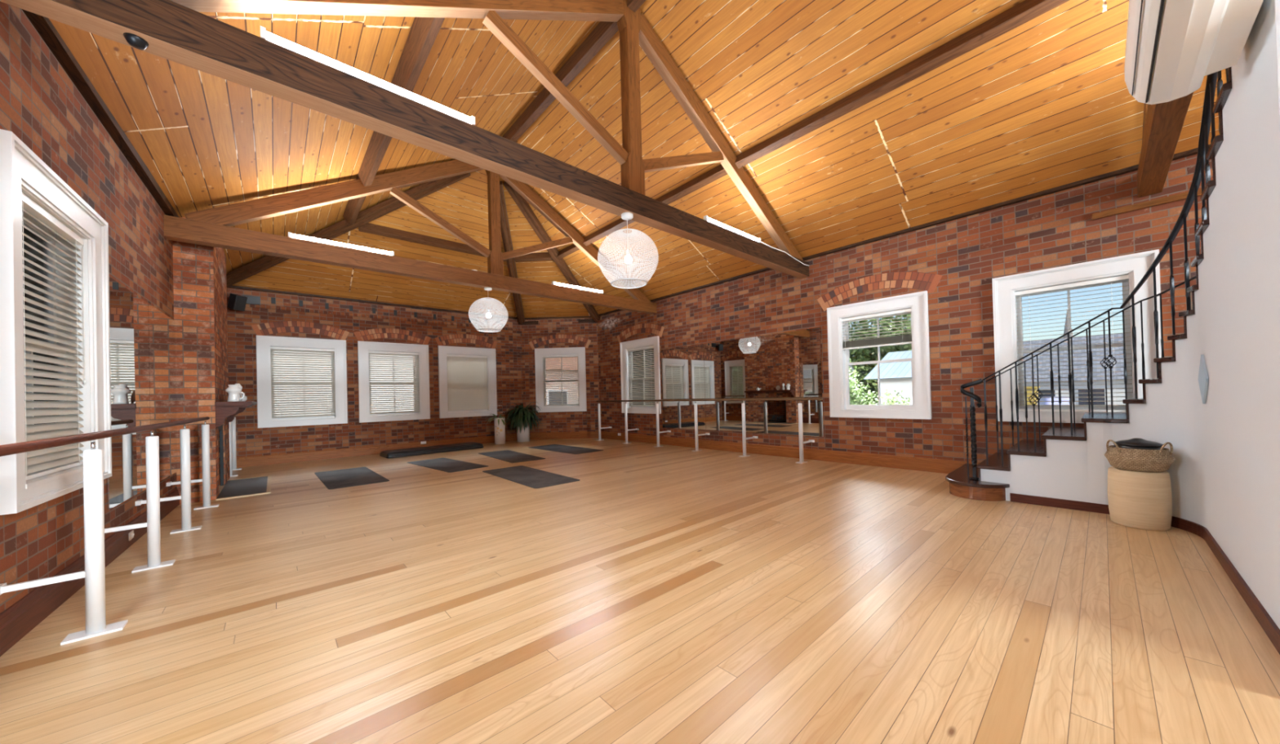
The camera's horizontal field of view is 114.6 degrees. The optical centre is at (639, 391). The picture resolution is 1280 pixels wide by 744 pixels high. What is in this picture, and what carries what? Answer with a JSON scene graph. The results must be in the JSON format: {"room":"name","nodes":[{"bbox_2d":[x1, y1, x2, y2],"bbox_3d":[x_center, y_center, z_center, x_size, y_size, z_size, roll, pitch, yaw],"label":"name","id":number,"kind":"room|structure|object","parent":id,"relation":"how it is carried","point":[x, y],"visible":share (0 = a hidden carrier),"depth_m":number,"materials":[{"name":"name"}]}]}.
{"room":"dance studio","nodes":[
{"label":"dance studio","id":0,"kind":"room"},
{"bbox_2d":[0,1,177,613],"bbox_3d":[-1.684,-0.567,-0.024,0.280,3.620,20.178,-1,-1,-40],"label":"wall","id":1,"kind":"structure","parent":0,"point":[40,104],"depth_m":2.73,"materials":[{"name":"brick"}]},
{"bbox_2d":[0,128,111,515],"bbox_3d":[-3.753,-0.342,2.566,0.250,1.960,1.400,-1,-1,-40],"label":"window","id":2,"kind":"structure","parent":1,"relation":"in","point":[21,171],"depth_m":2.62,"materials":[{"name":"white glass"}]},
{"bbox_2d":[22,192,86,479],"bbox_3d":[-3.723,-0.305,2.590,0.071,1.625,0.990,-1,-1,-40],"label":"blind","id":3,"kind":"object","parent":2,"relation":"attached to","point":[41,462],"visible":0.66,"depth_m":2.61,"materials":[{"name":"white plastic"}]},
{"bbox_2d":[0,488,179,656],"bbox_3d":[-0.383,1.105,-1.312,0.022,0.190,16.609,-1,-1,-40],"label":"baseboard","id":4,"kind":"structure","parent":1,"relation":"attached to","point":[21,617],"depth_m":2.45,"materials":[{"name":"wood"}]},
{"bbox_2d":[22,8,178,217],"bbox_3d":[-1.595,-2.259,0.103,0.070,0.080,20.178,-1,-1,-40],"label":"trim","id":5,"kind":"structure","parent":1,"relation":"attached to","point":[43,25],"depth_m":3.05,"materials":[{"name":"wood"}]},
{"bbox_2d":[107,276,150,509],"bbox_3d":[-4.577,0.013,3.693,0.008,1.852,1.195,-1,-1,-40],"label":"wall mirror","id":6,"kind":"object","parent":1,"relation":"attached to","point":[128,313],"visible":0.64,"depth_m":3.62,"materials":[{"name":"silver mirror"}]},
{"bbox_2d":[128,529,134,540],"bbox_3d":[-4.438,1.253,3.591,0.018,0.065,0.120,-1,-1,-42],"label":"power outlet","id":7,"kind":"object","parent":1,"relation":"attached to","point":[131,535],"visible":1,"depth_m":3.57,"materials":[{"name":"white plastic"}]},
{"bbox_2d":[148,303,177,480],"bbox_3d":[-5.340,0.041,4.610,0.008,1.852,1.180,-1,-1,-40],"label":"wall mirror","id":8,"kind":"object","parent":1,"relation":"attached to","point":[162,328],"visible":0.86,"depth_m":4.59,"materials":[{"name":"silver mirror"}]},
{"bbox_2d":[172,216,230,504],"bbox_3d":[-6.385,-0.445,5.968,0.473,3.720,2.180,-1,-1,-42],"label":"wall","id":9,"kind":"structure","parent":0,"point":[199,271],"depth_m":5.22,"materials":[{"name":"brick"}]},
{"bbox_2d":[217,424,223,485],"bbox_3d":[-6.149,0.923,5.827,0.285,0.970,0.920,-1,-1,-42],"label":"fireplace insert","id":10,"kind":"object","parent":9,"relation":"in","point":[220,428],"visible":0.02,"depth_m":6.21,"materials":[{"name":"metal"}]},
{"bbox_2d":[214,400,257,426],"bbox_3d":[-6.010,0.314,6.158,0.350,0.325,2.000,-1,-1,-42],"label":"mantel shelf","id":11,"kind":"object","parent":9,"relation":"attached to","point":[228,410],"visible":1,"depth_m":5.41,"materials":[{"name":"wood"}]},
{"bbox_2d":[225,384,244,401],"bbox_3d":[-5.493,0.020,5.556,0.159,0.225,0.159,-2,0,3],"label":"ceramic jug","id":12,"kind":"object","parent":11,"relation":"on","point":[233,390],"visible":0.99,"depth_m":5.52,"materials":[{"name":"ceramic"}]},
{"bbox_2d":[235,383,242,400],"bbox_3d":[-5.590,0.011,5.710,0.100,0.250,0.100,-1,-1,-42],"label":"ceramic vase","id":13,"kind":"object","parent":11,"relation":"on","point":[240,386],"visible":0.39,"depth_m":5.71,"materials":[{"name":"ceramic"}]},
{"bbox_2d":[240,392,247,400],"bbox_3d":[-6.332,0.089,6.500,0.150,0.145,0.188,-1,0,-9],"label":"teapot","id":14,"kind":"object","parent":11,"relation":"on","point":[245,397],"visible":0.2,"depth_m":6.51,"materials":[{"name":"ceramic"}]},
{"bbox_2d":[226,287,523,457],"bbox_3d":[-5.810,-0.442,9.982,6.196,3.750,0.280,-1,-1,-42],"label":"wall","id":15,"kind":"structure","parent":0,"point":[251,440],"depth_m":9.25,"materials":[{"name":"brick"}]},
{"bbox_2d":[226,293,260,311],"bbox_3d":[-7.681,-1.722,7.988,0.286,0.348,0.503,-1,0,1],"label":"loudspeaker","id":16,"kind":"object","parent":15,"relation":"attached to","point":[237,302],"visible":1,"depth_m":7.83,"materials":[{"name":"black plastic"}]},
{"bbox_2d":[234,295,247,311],"bbox_3d":[-7.599,-1.680,7.828,0.086,0.249,0.160,-2,0,13],"label":"grille","id":17,"kind":"object","parent":16,"relation":"attached to","point":[240,301],"depth_m":7.82,"materials":[{"name":"metal"}]},
{"bbox_2d":[251,320,349,340],"bbox_3d":[-7.102,-1.289,8.670,1.599,0.392,0.008,-1,-1,-42],"label":"trim","id":18,"kind":"structure","parent":15,"relation":"attached to","point":[280,326],"depth_m":8.63,"materials":[{"name":"brick"}]},
{"bbox_2d":[256,334,347,427],"bbox_3d":[-7.125,-0.208,8.719,1.459,1.840,0.250,-1,-1,-42],"label":"window","id":19,"kind":"structure","parent":15,"relation":"in","point":[264,343],"depth_m":8.55,"materials":[{"name":"white wood"}]},
{"bbox_2d":[270,346,335,420],"bbox_3d":[-7.099,-0.172,8.691,1.049,1.505,0.071,-1,-1,-42],"label":"blind","id":20,"kind":"object","parent":19,"relation":"attached to","point":[276,391],"visible":1,"depth_m":8.67,"materials":[{"name":"white plastic"}]},
{"bbox_2d":[227,284,517,319],"bbox_3d":[-5.737,-2.091,9.865,6.196,0.080,0.070,-1,-1,-42],"label":"trim","id":21,"kind":"structure","parent":15,"relation":"attached to","point":[232,286],"depth_m":9.15,"materials":[{"name":"wood"}]},
{"bbox_2d":[226,301,522,331],"bbox_3d":[-5.741,-1.746,9.877,6.196,0.070,0.030,-1,-1,-42],"label":"trim","id":22,"kind":"structure","parent":15,"relation":"attached to","point":[263,306],"depth_m":9.33,"materials":[{"name":"brick"}]},
{"bbox_2d":[236,433,516,467],"bbox_3d":[-5.590,1.332,9.920,6.000,0.190,0.022,-1,-1,-42],"label":"baseboard","id":23,"kind":"structure","parent":15,"relation":"attached to","point":[246,461],"depth_m":9.06,"materials":[{"name":"wood"}]},
{"bbox_2d":[271,297,486,324],"bbox_3d":[-5.839,-1.881,9.813,4.415,0.125,0.022,-1,-1,-42],"label":"trim","id":24,"kind":"structure","parent":15,"relation":"attached to","point":[273,300],"depth_m":9.24,"materials":[{"name":"brick"}]},
{"bbox_2d":[353,328,431,344],"bbox_3d":[-5.848,-1.312,9.786,1.604,0.393,0.008,-1,-1,-42],"label":"trim","id":25,"kind":"structure","parent":15,"relation":"attached to","point":[375,333],"depth_m":9.75,"materials":[{"name":"brick"}]},
{"bbox_2d":[357,341,430,422],"bbox_3d":[-5.871,-0.232,9.835,1.463,1.840,0.250,-1,-1,-42],"label":"window","id":26,"kind":"structure","parent":15,"relation":"in","point":[363,347],"depth_m":9.71,"materials":[{"name":"white wood"}]},
{"bbox_2d":[368,351,420,416],"bbox_3d":[-5.845,-0.195,9.807,1.053,1.505,0.071,-1,-1,-42],"label":"blind","id":27,"kind":"object","parent":26,"relation":"attached to","point":[375,353],"visible":1,"depth_m":9.80,"materials":[{"name":"white plastic"}]},
{"bbox_2d":[435,333,497,348],"bbox_3d":[-4.579,-1.336,10.916,1.616,0.393,0.008,-1,-1,-42],"label":"trim","id":28,"kind":"structure","parent":15,"relation":"attached to","point":[453,338],"depth_m":10.88,"materials":[{"name":"brick"}]},
{"bbox_2d":[437,345,497,417],"bbox_3d":[-4.602,-0.256,10.964,1.475,1.840,0.250,-1,-1,-42],"label":"window","id":29,"kind":"structure","parent":15,"relation":"in","point":[443,350],"depth_m":10.84,"materials":[{"name":"white wood"}]},
{"bbox_2d":[446,354,488,412],"bbox_3d":[-4.576,-0.219,10.936,1.065,1.505,0.071,-1,-1,-42],"label":"blind","id":30,"kind":"object","parent":29,"relation":"attached to","point":[467,375],"visible":1,"depth_m":10.93,"materials":[{"name":"beige fabric"}]},
{"bbox_2d":[521,317,599,432],"bbox_3d":[-2.289,-0.517,12.028,2.218,3.750,0.280,-2,0,3],"label":"wall","id":31,"kind":"structure","parent":0,"point":[588,420],"depth_m":11.88,"materials":[{"name":"brick"}]},
{"bbox_2d":[518,319,597,324],"bbox_3d":[-2.378,-2.019,11.898,2.305,0.105,0.133,-1,0,1],"label":"trim","id":32,"kind":"structure","parent":31,"relation":"attached to","point":[580,321],"depth_m":11.89,"materials":[{"name":"wood"}]},
{"bbox_2d":[524,315,591,319],"bbox_3d":[-2.339,-2.163,11.867,2.218,0.080,0.070,-2,0,3],"label":"trim","id":33,"kind":"structure","parent":31,"relation":"attached to","point":[544,317],"depth_m":11.84,"materials":[{"name":"wood"}]},
{"bbox_2d":[528,333,591,350],"bbox_3d":[-2.318,-1.445,11.893,1.823,0.435,0.008,-2,0,3],"label":"trim","id":34,"kind":"structure","parent":31,"relation":"attached to","point":[557,338],"depth_m":11.89,"materials":[{"name":"brick"}]},
{"bbox_2d":[534,346,586,412],"bbox_3d":[-2.287,-0.345,11.961,1.460,1.845,0.250,-2,0,3],"label":"window","id":35,"kind":"structure","parent":31,"relation":"in","point":[580,351],"depth_m":11.87,"materials":[{"name":"white wood"}]},
{"bbox_2d":[542,354,579,407],"bbox_3d":[-2.287,-0.308,11.924,1.050,1.510,0.071,-2,0,3],"label":"blind","id":36,"kind":"object","parent":35,"relation":"attached to","point":[572,397],"visible":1,"depth_m":11.93,"materials":[{"name":"white plastic"}]},
{"bbox_2d":[529,431,598,439],"bbox_3d":[-2.249,1.261,11.862,2.218,0.190,0.022,-2,0,3],"label":"baseboard","id":37,"kind":"structure","parent":31,"relation":"attached to","point":[588,434],"depth_m":11.85,"materials":[{"name":"wood"}]},
{"bbox_2d":[48,0,1226,318],"bbox_3d":[1.424,-3.319,2.843,8.700,2.431,20.800,-1,-1,-42],"label":"ceiling","id":38,"kind":"structure","parent":0,"point":[1046,103],"depth_m":4.81,"materials":[{"name":"brown wood"}]},
{"bbox_2d":[226,172,470,287],"bbox_3d":[-5.550,-2.989,7.574,4.993,2.079,0.181,-2,0,3],"label":"rafter","id":39,"kind":"object","parent":38,"relation":"attached to","point":[424,189],"visible":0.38,"depth_m":7.50,"materials":[{"name":"wood"}]},
{"bbox_2d":[342,17,444,225],"bbox_3d":[0.711,-3.304,0.702,0.166,0.194,17.950,-1,-1,-42],"label":"purlin","id":40,"kind":"object","parent":38,"relation":"attached to","point":[423,33],"visible":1,"depth_m":4.10,"materials":[{"name":"wood"}]},
{"bbox_2d":[0,0,808,278],"bbox_3d":[-0.140,-3.137,4.558,8.142,2.380,0.165,-1,-1,-42],"label":"roof truss","id":41,"kind":"object","parent":38,"relation":"attached to","point":[176,31],"visible":0.98,"depth_m":3.36,"materials":[{"name":"brown wood"}]},
{"bbox_2d":[123,32,149,49],"bbox_3d":[-2.719,-1.881,2.219,0.090,0.035,0.090,-1,-1,-42],"label":"sensor","id":42,"kind":"object","parent":41,"relation":"attached to","point":[135,41],"visible":1,"depth_m":2.20,"materials":[{"name":"black plastic"}]},
{"bbox_2d":[260,26,475,124],"bbox_3d":[-1.848,-2.194,2.948,1.284,0.064,0.082,-1,-1,-42],"label":"tube light","id":43,"kind":"object","parent":41,"relation":"on","point":[265,35],"visible":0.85,"depth_m":2.83,"materials":[{"name":"white plastic"}]},
{"bbox_2d":[597,212,658,288],"bbox_3d":[-0.132,-1.565,4.523,0.670,0.765,0.670,-1,-1,-42],"label":"pendant light","id":44,"kind":"object","parent":41,"relation":"hanging from","point":[625,215],"visible":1,"depth_m":4.39,"materials":[{"name":"white plastic"}]},
{"bbox_2d":[702,215,760,242],"bbox_3d":[1.304,-2.252,5.753,1.264,0.064,0.082,-1,-1,-42],"label":"tube light","id":45,"kind":"object","parent":41,"relation":"on","point":[705,217],"visible":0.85,"depth_m":5.68,"materials":[{"name":"white plastic"}]},
{"bbox_2d":[760,241,808,266],"bbox_3d":[2.371,-2.208,6.639,1.511,0.092,0.014,-1,-1,-42],"label":"power cable","id":46,"kind":"object","parent":45,"relation":"attached to","point":[761,242],"visible":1,"depth_m":6.61,"materials":[{"name":"white plastic"}]},
{"bbox_2d":[163,159,657,314],"bbox_3d":[-2.632,-3.049,7.454,8.017,2.380,0.165,-1,-1,-42],"label":"roof truss","id":47,"kind":"object","parent":38,"relation":"attached to","point":[211,227],"visible":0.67,"depth_m":6.43,"materials":[{"name":"wood"}]},
{"bbox_2d":[288,231,394,255],"bbox_3d":[-4.256,-2.107,5.919,1.234,0.064,0.082,-1,-1,-42],"label":"tube light","id":48,"kind":"object","parent":47,"relation":"on","point":[291,235],"visible":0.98,"depth_m":5.86,"materials":[{"name":"white plastic"}]},
{"bbox_2d":[468,286,508,332],"bbox_3d":[-2.711,-1.474,7.355,0.670,0.765,0.670,-1,-1,-42],"label":"pendant light","id":49,"kind":"object","parent":47,"relation":"hanging from","point":[487,310],"visible":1,"depth_m":7.26,"materials":[{"name":"white plastic"}]},
{"bbox_2d":[551,280,603,293],"bbox_3d":[-1.283,-2.162,8.565,1.234,0.064,0.082,-1,-1,-42],"label":"tube light","id":50,"kind":"object","parent":47,"relation":"on","point":[553,282],"visible":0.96,"depth_m":8.50,"materials":[{"name":"white plastic"}]},
{"bbox_2d":[358,222,507,261],"bbox_3d":[-4.177,-3.110,8.620,2.867,0.194,0.166,-1,-1,-42],"label":"purlin","id":51,"kind":"object","parent":38,"relation":"attached to","point":[369,228],"visible":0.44,"depth_m":8.28,"materials":[{"name":"wood"}]},
{"bbox_2d":[499,181,524,324],"bbox_3d":[-3.070,-3.006,9.836,0.181,2.070,4.146,-1,0,-10],"label":"rafter","id":52,"kind":"object","parent":38,"relation":"attached to","point":[504,225],"visible":0.71,"depth_m":9.18,"materials":[{"name":"wood"}]},
{"bbox_2d":[514,252,552,262],"bbox_3d":[-2.487,-3.144,9.611,0.865,0.193,0.161,-2,0,4],"label":"purlin","id":53,"kind":"object","parent":38,"relation":"attached to","point":[540,256],"visible":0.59,"depth_m":9.56,"materials":[{"name":"wood"}]},
{"bbox_2d":[503,181,599,321],"bbox_3d":[-1.868,-3.022,9.757,0.181,2.096,4.148,-2,0,18],"label":"rafter","id":54,"kind":"object","parent":38,"relation":"attached to","point":[522,203],"visible":0.76,"depth_m":8.94,"materials":[{"name":"wood"}]},
{"bbox_2d":[502,0,645,142],"bbox_3d":[2.726,-4.411,1.358,0.110,0.200,16.200,-1,-1,-42],"label":"ridge beam","id":55,"kind":"structure","parent":38,"relation":"attached to","point":[604,31],"depth_m":5.37,"materials":[{"name":"wood"}]},
{"bbox_2d":[551,0,1069,261],"bbox_3d":[3.798,-3.353,3.148,0.166,0.194,17.500,-1,-1,-42],"label":"purlin","id":56,"kind":"object","parent":38,"relation":"attached to","point":[1026,11],"visible":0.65,"depth_m":4.48,"materials":[{"name":"wood"}]},
{"bbox_2d":[1137,92,1193,197],"bbox_3d":[2.344,-3.225,1.671,8.267,2.380,0.165,-1,-1,-42],"label":"ceiling beam","id":57,"kind":"structure","parent":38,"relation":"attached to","point":[1162,122],"depth_m":3.48,"materials":[{"name":"wood"}]},
{"bbox_2d":[0,437,1279,743],"bbox_3d":[1.432,1.286,2.705,8.900,0.200,20.800,-1,-1,-42],"label":"floor","id":58,"kind":"structure","parent":0,"point":[666,593],"depth_m":2.16,"materials":[{"name":"beige wood"}]},
{"bbox_2d":[0,416,219,644],"bbox_3d":[-3.307,0.769,2.494,0.416,1.076,6.354,-1,-1,-40],"label":"ballet barre","id":59,"kind":"object","parent":58,"relation":"on","point":[94,573],"visible":1,"depth_m":2.22,"materials":[{"name":"white metal"}]},
{"bbox_2d":[229,417,241,476],"bbox_3d":[-7.406,0.915,7.350,0.358,1.076,1.175,-1,-1,-42],"label":"ballet barre","id":60,"kind":"object","parent":58,"relation":"on","point":[233,450],"visible":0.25,"depth_m":7.68,"materials":[{"name":"white metal"}]},
{"bbox_2d":[215,475,271,500],"bbox_3d":[-5.803,1.394,6.077,0.520,0.014,1.785,-1,-1,-42],"label":"hearth","id":61,"kind":"object","parent":58,"relation":"on","point":[239,487],"visible":1,"depth_m":5.93,"materials":[{"name":"stone"}]},
{"bbox_2d":[314,466,389,488],"bbox_3d":[-4.706,1.374,6.663,0.746,0.005,1.942,-1,-1,-43],"label":"yoga mat","id":62,"kind":"object","parent":58,"relation":"on","point":[345,477],"visible":1,"depth_m":6.53,"materials":[{"name":"rubber"}]},
{"bbox_2d":[379,441,483,457],"bbox_3d":[-4.803,1.339,9.608,0.640,0.130,2.100,-2,-1,45],"label":"case","id":63,"kind":"object","parent":58,"relation":"on","point":[395,453],"visible":1,"depth_m":9.31,"materials":[{"name":"black plastic"}]},
{"bbox_2d":[407,457,488,472],"bbox_3d":[-3.625,1.354,7.680,1.895,0.005,0.710,-2,-1,41],"label":"yoga mat","id":64,"kind":"object","parent":58,"relation":"on","point":[446,464],"visible":1,"depth_m":7.58,"materials":[{"name":"rubber"}]},
{"bbox_2d":[486,404,511,444],"bbox_3d":[-3.771,0.869,10.900,0.723,1.038,0.533,-2,0,5],"label":"potted plant","id":65,"kind":"object","parent":58,"relation":"on","point":[500,422],"visible":1,"depth_m":10.86,"materials":[{"name":"white ceramic"}]},
{"bbox_2d":[493,417,505,444],"bbox_3d":[-3.746,1.043,10.986,0.274,0.690,0.274,-1,-1,-42],"label":"pot","id":66,"kind":"object","parent":58,"relation":"on","point":[500,428],"depth_m":10.87,"materials":[{"name":"white ceramic"}]},
{"bbox_2d":[478,449,545,462],"bbox_3d":[-2.722,1.338,8.595,0.692,0.005,1.961,-1,-1,-39],"label":"yoga mat","id":67,"kind":"object","parent":58,"relation":"on","point":[508,455],"visible":1,"depth_m":8.47,"materials":[{"name":"rubber"}]},
{"bbox_2d":[504,401,541,441],"bbox_3d":[-3.161,0.831,11.409,0.982,1.091,0.968,-1,-1,-42],"label":"potted plant","id":68,"kind":"object","parent":58,"relation":"on","point":[522,418],"visible":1,"depth_m":11.25,"materials":[{"name":"green plant"}]},
{"bbox_2d":[482,465,579,488],"bbox_3d":[-1.739,1.294,6.364,0.715,0.005,1.903,-1,-1,-42],"label":"yoga mat","id":69,"kind":"object","parent":58,"relation":"on","point":[530,477],"visible":1,"depth_m":6.23,"materials":[{"name":"rubber"}]},
{"bbox_2d":[529,444,603,453],"bbox_3d":[-1.756,1.321,9.530,0.768,0.005,1.981,-1,-1,-45],"label":"yoga mat","id":70,"kind":"object","parent":58,"relation":"on","point":[555,447],"visible":1,"depth_m":9.43,"materials":[{"name":"rubber"}]},
{"bbox_2d":[596,397,822,463],"bbox_3d":[1.003,0.706,9.035,0.490,1.086,6.200,-1,-1,-42],"label":"ballet barre","id":71,"kind":"object","parent":58,"relation":"on","point":[802,460],"visible":1,"depth_m":8.21,"materials":[{"name":"white metal"}]},
{"bbox_2d":[945,0,1279,653],"bbox_3d":[3.765,-0.535,3.054,4.100,3.325,2.935,-1,-1,-42],"label":"wall","id":72,"kind":"structure","parent":58,"relation":"on","point":[1224,473],"depth_m":2.44,"materials":[{"name":"white paint"}]},
{"bbox_2d":[960,67,1228,479],"bbox_3d":[3.648,-1.153,2.951,1.212,4.209,3.196,-2,0,18],"label":"stair railing","id":73,"kind":"object","parent":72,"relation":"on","point":[1207,116],"visible":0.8,"depth_m":3.52,"materials":[{"name":"black metal"}]},
{"bbox_2d":[1124,0,1263,104],"bbox_3d":[2.357,-1.717,1.753,1.300,0.363,0.343,-1,-1,-42],"label":"air conditioner","id":74,"kind":"object","parent":72,"relation":"attached to","point":[1171,46],"visible":1,"depth_m":1.85,"materials":[{"name":"white plastic"}]},
{"bbox_2d":[1197,354,1208,404],"bbox_3d":[4.106,-0.092,2.997,0.360,0.360,0.012,-1,-1,-42],"label":"wall plaque","id":75,"kind":"object","parent":72,"relation":"attached to","point":[1203,379],"visible":1,"depth_m":2.97,"materials":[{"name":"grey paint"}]},
{"bbox_2d":[1107,466,1172,530],"bbox_3d":[4.199,0.886,3.462,0.346,0.468,0.346,-1,-1,-42],"label":"stool","id":76,"kind":"object","parent":58,"relation":"on","point":[1140,500],"visible":0.85,"depth_m":3.35,"materials":[{"name":"wicker"}]},
{"bbox_2d":[1104,439,1175,471],"bbox_3d":[4.182,0.526,3.451,0.380,0.251,0.380,-1,-1,-42],"label":"woven basket","id":77,"kind":"object","parent":76,"relation":"on","point":[1127,459],"visible":0.97,"depth_m":3.34,"materials":[{"name":"wicker"}]},
{"bbox_2d":[1112,437,1163,449],"bbox_3d":[4.181,0.507,3.451,0.276,0.236,0.276,-1,-1,-42],"label":"cloth","id":78,"kind":"object","parent":77,"relation":"in","point":[1135,442],"visible":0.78,"depth_m":3.38,"materials":[{"name":"black fabric"}]},
{"bbox_2d":[597,154,1213,462],"bbox_3d":[5.104,-0.702,4.976,0.280,3.620,18.620,-1,-1,-42],"label":"wall","id":79,"kind":"structure","parent":0,"point":[1058,228],"depth_m":5.71,"materials":[{"name":"brick"}]},
{"bbox_2d":[619,335,661,413],"bbox_3d":[0.063,-0.393,10.550,0.250,1.885,1.460,-1,-1,-42],"label":"window","id":80,"kind":"structure","parent":79,"relation":"in","point":[654,340],"depth_m":10.60,"materials":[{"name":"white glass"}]},
{"bbox_2d":[626,345,655,408],"bbox_3d":[0.036,-0.355,10.524,0.071,1.550,1.050,-1,-1,-42],"label":"blind","id":81,"kind":"object","parent":80,"relation":"attached to","point":[646,348],"visible":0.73,"depth_m":10.52,"materials":[{"name":"white plastic"}]},
{"bbox_2d":[617,323,664,343],"bbox_3d":[-0.024,-1.511,10.508,0.008,0.435,1.823,-1,-1,-42],"label":"trim","id":82,"kind":"structure","parent":79,"relation":"attached to","point":[652,328],"depth_m":10.44,"materials":[{"name":"brick"}]},
{"bbox_2d":[660,343,706,429],"bbox_3d":[0.966,-0.090,9.416,0.008,1.865,1.334,-1,-1,-42],"label":"wall mirror","id":83,"kind":"object","parent":79,"relation":"attached to","point":[682,368],"visible":1,"depth_m":9.38,"materials":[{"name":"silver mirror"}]},
{"bbox_2d":[703,336,758,432],"bbox_3d":[1.838,-0.121,8.435,0.008,1.865,1.279,-1,-1,-42],"label":"wall mirror","id":84,"kind":"object","parent":79,"relation":"attached to","point":[730,366],"visible":1,"depth_m":8.40,"materials":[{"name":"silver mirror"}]},
{"bbox_2d":[755,327,823,436],"bbox_3d":[2.685,-0.151,7.483,0.008,1.865,1.259,-1,-1,-42],"label":"wall mirror","id":85,"kind":"object","parent":79,"relation":"attached to","point":[788,364],"visible":1,"depth_m":7.45,"materials":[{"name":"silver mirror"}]},
{"bbox_2d":[600,431,980,473],"bbox_3d":[1.730,1.131,8.578,0.022,0.190,8.670,-1,-1,-42],"label":"baseboard","id":86,"kind":"structure","parent":79,"relation":"attached to","point":[930,464],"depth_m":7.07,"materials":[{"name":"wood"}]},
{"bbox_2d":[826,290,931,419],"bbox_3d":[3.717,-0.507,6.441,0.250,1.827,1.410,-1,-1,-42],"label":"window","id":87,"kind":"structure","parent":79,"relation":"in","point":[839,362],"depth_m":6.35,"materials":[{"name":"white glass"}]},
{"bbox_2d":[841,308,911,377],"bbox_3d":[3.684,-0.723,6.418,0.071,0.984,1.000,-1,-1,-42],"label":"blind","id":88,"kind":"object","parent":87,"relation":"attached to","point":[904,339],"visible":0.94,"depth_m":6.39,"materials":[{"name":"white plastic"}]},
{"bbox_2d":[817,271,942,311],"bbox_3d":[3.631,-1.597,6.399,0.008,0.434,1.773,-1,-1,-42],"label":"trim","id":89,"kind":"structure","parent":79,"relation":"attached to","point":[927,282],"depth_m":6.30,"materials":[{"name":"brick"}]},
{"bbox_2d":[598,144,1210,315],"bbox_3d":[4.919,-2.413,4.885,0.070,0.080,18.650,-1,-1,-42],"label":"trim","id":90,"kind":"structure","parent":79,"relation":"attached to","point":[1194,151],"depth_m":5.49,"materials":[{"name":"wood"}]},
{"bbox_2d":[985,248,1195,452],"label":"window","id":91,"kind":"structure","parent":79,"relation":"in","point":[1136,264],"depth_m":4.79,"materials":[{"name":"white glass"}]},
{"bbox_2d":[1014,274,1133,412],"bbox_3d":[5.079,-0.520,4.854,0.071,1.505,0.930,-1,-1,-42],"label":"blind","id":92,"kind":"object","parent":91,"relation":"attached to","point":[1122,277],"visible":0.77,"depth_m":4.82,"materials":[{"name":"white plastic"}]},
{"bbox_2d":[1092,188,1201,219],"bbox_3d":[5.553,-2.000,4.218,0.040,0.060,1.230,-1,-1,-42],"label":"trim","id":93,"kind":"structure","parent":79,"relation":"attached to","point":[1178,197],"depth_m":4.39,"materials":[{"name":"wood"}]},
{"label":"outside","id":94,"kind":"structure","parent":0,"visible":0},
{"bbox_2d":[1062,308,1073,337],"bbox_3d":[80.501,-6.357,77.145,1.600,18.600,1.600,-1,-1,-42],"label":"spire","id":95,"kind":"object","parent":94,"point":[1066,327],"visible":0.12,"depth_m":77.08,"materials":[{"name":"stone"}]},
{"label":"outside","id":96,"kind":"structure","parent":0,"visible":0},
{"bbox_3d":[44.657,2.485,35.621,46.000,2.100,34.000,-1,-1,-42],"label":"street","id":97,"kind":"object","parent":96,"visible":0},
{"bbox_2d":[1024,386,1039,404],"bbox_3d":[25.791,0.763,28.201,1.900,2.200,2.300,-1,-1,-42],"label":"yellow skip","id":98,"kind":"object","parent":97,"relation":"on","point":[1029,387],"visible":0.16,"depth_m":27.06,"materials":[{"name":"paint"}]},
{"bbox_2d":[1037,397,1069,404],"bbox_3d":[29.886,1.068,29.623,1.840,1.400,4.300,-2,-1,33],"label":"parked car","id":99,"kind":"object","parent":97,"relation":"on","point":[1041,398],"visible":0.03,"depth_m":28.88,"materials":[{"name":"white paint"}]},
{"bbox_2d":[1022,333,1125,404],"bbox_3d":[39.999,-1.633,31.742,10.700,6.290,18.900,-1,-1,-42],"label":"house","id":100,"kind":"structure","parent":97,"relation":"on","point":[1082,342],"depth_m":32.37,"materials":[{"name":"stone"}]},
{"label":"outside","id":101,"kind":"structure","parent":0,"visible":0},
{"label":"ground","id":102,"kind":"structure","parent":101,"visible":0},
{"bbox_2d":[273,351,413,415],"bbox_3d":[-16.433,1.048,14.802,13.800,7.800,8.700,-1,-1,-42],"label":"house","id":103,"kind":"structure","parent":102,"relation":"on","point":[275,351],"depth_m":14.41,"materials":[{"name":"metal"}]},
{"bbox_2d":[413,355,578,410],"bbox_3d":[-6.706,0.575,24.472,14.200,8.400,9.200,-1,-1,-42],"label":"house","id":104,"kind":"structure","parent":102,"relation":"on","point":[413,356],"depth_m":21.15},
{"bbox_2d":[848,358,875,404],"bbox_3d":[5.814,1.581,12.174,2.352,5.550,2.260,-1,-1,-42],"label":"tree","id":105,"kind":"object","parent":102,"relation":"on","point":[853,386],"visible":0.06,"depth_m":11.62,"materials":[{"name":"plant"}]},
{"bbox_2d":[848,313,911,404],"bbox_3d":[15.110,-1.138,26.967,8.821,11.107,8.930,-1,0,-11],"label":"tree","id":106,"kind":"object","parent":102,"relation":"on","point":[863,354],"visible":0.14,"depth_m":25.25,"materials":[{"name":"plant"}]},
{"bbox_2d":[860,389,911,404],"bbox_3d":[6.608,2.129,10.863,1.803,4.394,1.882,-1,0,-11],"label":"tree","id":107,"kind":"object","parent":102,"relation":"on","point":[890,402],"visible":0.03,"depth_m":10.87,"materials":[{"name":"plant"}]},
{"bbox_2d":[863,350,912,404],"bbox_3d":[10.740,1.342,14.663,5.200,5.800,3.200,-1,-1,-42],"label":"house","id":108,"kind":"structure","parent":102,"relation":"on","point":[897,376],"depth_m":13.92,"materials":[{"name":"metal"}]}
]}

